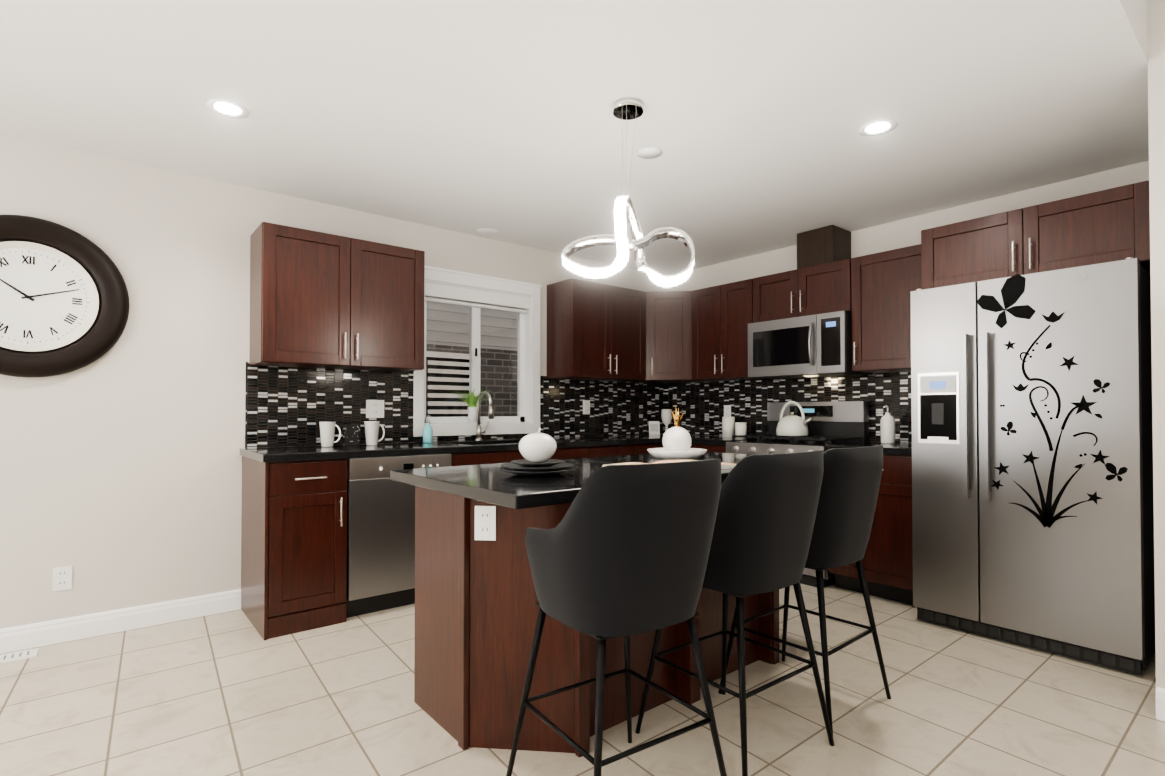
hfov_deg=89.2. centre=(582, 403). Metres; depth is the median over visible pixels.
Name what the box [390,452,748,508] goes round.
island countertop
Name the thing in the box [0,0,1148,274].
ceiling
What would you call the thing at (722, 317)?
upper cabinet
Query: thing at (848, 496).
bar stool
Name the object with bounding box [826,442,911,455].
countertop
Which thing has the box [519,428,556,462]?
apple
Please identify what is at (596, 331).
upper cabinet
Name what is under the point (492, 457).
base cabinet
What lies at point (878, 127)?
recessed light
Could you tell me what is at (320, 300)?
upper cabinet
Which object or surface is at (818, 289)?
upper cabinet
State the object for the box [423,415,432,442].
soap bottle
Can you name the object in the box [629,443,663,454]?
base cabinet
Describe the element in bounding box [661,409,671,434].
vase
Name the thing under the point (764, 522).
bar stool
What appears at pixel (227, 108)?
recessed light
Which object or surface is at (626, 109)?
pendant light
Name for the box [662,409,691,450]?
pineapple
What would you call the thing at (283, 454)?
countertop
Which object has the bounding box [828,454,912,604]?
base cabinet
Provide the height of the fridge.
1.783 m
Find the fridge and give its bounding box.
[911,257,1154,674]
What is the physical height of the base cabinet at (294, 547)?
0.880 m
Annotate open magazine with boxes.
[602,459,735,468]
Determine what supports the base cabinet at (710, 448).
on the floor
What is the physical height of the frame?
0.126 m
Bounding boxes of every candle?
[722,416,734,436]
[735,422,746,437]
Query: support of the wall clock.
attached to the wall
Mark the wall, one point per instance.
(120, 474)
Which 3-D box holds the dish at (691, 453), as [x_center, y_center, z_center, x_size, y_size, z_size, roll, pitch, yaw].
[0.476,0.249,2.981,0.304,0.040,0.304,1,-1,-39]
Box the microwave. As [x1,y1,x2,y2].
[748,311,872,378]
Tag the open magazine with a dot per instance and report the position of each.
(727, 465)
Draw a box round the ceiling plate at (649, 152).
[637,147,661,158]
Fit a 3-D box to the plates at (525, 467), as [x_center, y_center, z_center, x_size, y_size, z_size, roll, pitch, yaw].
[-0.165,0.234,2.171,0.276,0.048,0.276,1,-1,-39]
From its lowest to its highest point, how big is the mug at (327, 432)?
0.150 m
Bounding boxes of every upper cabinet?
[249,222,424,371]
[547,278,645,381]
[625,291,712,383]
[692,279,760,380]
[753,259,850,322]
[851,244,921,372]
[921,180,1149,289]
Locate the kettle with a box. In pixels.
[776,401,811,435]
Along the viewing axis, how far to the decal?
2.75 m
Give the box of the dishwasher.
[346,454,450,617]
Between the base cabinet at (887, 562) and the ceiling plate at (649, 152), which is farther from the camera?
the base cabinet at (887, 562)
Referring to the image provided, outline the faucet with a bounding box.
[475,391,493,440]
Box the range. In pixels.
[726,401,868,586]
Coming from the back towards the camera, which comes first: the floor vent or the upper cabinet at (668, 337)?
the upper cabinet at (668, 337)
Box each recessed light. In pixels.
[206,99,248,118]
[477,228,497,234]
[859,119,896,135]
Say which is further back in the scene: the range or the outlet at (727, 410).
the outlet at (727, 410)
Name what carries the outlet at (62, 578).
attached to the wall
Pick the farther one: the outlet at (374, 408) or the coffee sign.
the outlet at (374, 408)
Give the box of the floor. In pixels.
[0,583,1164,775]
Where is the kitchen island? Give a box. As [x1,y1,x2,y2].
[414,486,778,757]
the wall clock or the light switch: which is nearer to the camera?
the wall clock
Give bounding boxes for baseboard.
[0,589,240,653]
[1155,687,1164,720]
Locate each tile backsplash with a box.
[245,362,664,447]
[665,372,911,442]
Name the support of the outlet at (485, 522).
attached to the kitchen island
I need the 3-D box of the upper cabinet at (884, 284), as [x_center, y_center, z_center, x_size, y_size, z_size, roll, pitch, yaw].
[2.083,-0.598,3.831,0.373,0.760,0.542,1,-1,-39]
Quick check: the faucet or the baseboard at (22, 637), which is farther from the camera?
the faucet
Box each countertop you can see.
[240,434,662,461]
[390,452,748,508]
[690,435,763,445]
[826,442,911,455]
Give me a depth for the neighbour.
6.40 m
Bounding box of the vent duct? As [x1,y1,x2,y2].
[797,225,850,268]
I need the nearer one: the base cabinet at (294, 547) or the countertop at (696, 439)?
the base cabinet at (294, 547)
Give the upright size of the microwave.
0.414 m
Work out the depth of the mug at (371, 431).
3.66 m
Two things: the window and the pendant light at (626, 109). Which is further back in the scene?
the window
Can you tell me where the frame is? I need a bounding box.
[649,421,659,434]
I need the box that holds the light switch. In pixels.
[583,400,589,413]
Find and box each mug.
[319,422,340,446]
[364,421,384,445]
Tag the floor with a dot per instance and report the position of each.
(231, 693)
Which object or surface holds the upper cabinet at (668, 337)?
attached to the wall
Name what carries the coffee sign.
on the countertop at (283, 454)
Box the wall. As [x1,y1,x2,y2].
[0,0,1164,688]
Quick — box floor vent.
[0,648,38,663]
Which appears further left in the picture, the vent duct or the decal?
the vent duct
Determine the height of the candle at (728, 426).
0.177 m
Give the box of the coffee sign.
[344,424,358,446]
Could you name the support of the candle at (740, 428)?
on the countertop at (696, 439)
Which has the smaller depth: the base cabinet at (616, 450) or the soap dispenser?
the soap dispenser
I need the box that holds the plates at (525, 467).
[500,459,574,475]
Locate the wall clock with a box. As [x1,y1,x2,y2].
[0,215,129,377]
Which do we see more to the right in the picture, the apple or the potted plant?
the apple
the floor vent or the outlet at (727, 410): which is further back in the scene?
the outlet at (727, 410)
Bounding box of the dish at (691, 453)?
[647,448,706,458]
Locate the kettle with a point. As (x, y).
(792, 424)
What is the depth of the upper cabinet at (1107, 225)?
2.91 m
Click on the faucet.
(479, 431)
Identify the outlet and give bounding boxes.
[52,565,71,591]
[366,400,383,417]
[475,506,495,540]
[724,405,730,416]
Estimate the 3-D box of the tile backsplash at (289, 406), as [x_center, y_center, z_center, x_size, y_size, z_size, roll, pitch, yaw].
[-0.575,0.021,4.548,3.562,0.499,0.008,1,-1,-39]
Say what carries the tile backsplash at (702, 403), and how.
attached to the wall
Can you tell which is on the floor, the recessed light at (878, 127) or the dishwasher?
the dishwasher
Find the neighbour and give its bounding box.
[426,301,517,416]
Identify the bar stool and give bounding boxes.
[506,459,726,775]
[635,450,833,775]
[718,445,890,735]
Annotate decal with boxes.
[976,274,1127,527]
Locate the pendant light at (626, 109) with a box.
[562,98,694,286]
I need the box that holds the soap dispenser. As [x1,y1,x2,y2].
[880,405,894,443]
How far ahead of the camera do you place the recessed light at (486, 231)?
4.26 m
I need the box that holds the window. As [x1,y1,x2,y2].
[413,265,541,436]
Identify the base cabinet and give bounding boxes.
[241,456,346,640]
[449,446,596,465]
[597,445,628,456]
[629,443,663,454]
[690,444,725,452]
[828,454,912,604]
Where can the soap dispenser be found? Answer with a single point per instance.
(887, 428)
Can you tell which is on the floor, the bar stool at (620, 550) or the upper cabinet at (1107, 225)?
the bar stool at (620, 550)
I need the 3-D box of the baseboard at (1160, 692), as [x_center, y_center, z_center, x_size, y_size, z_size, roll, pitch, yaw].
[3.103,1.087,0.985,0.014,0.112,3.100,1,-1,-39]
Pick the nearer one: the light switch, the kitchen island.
the kitchen island

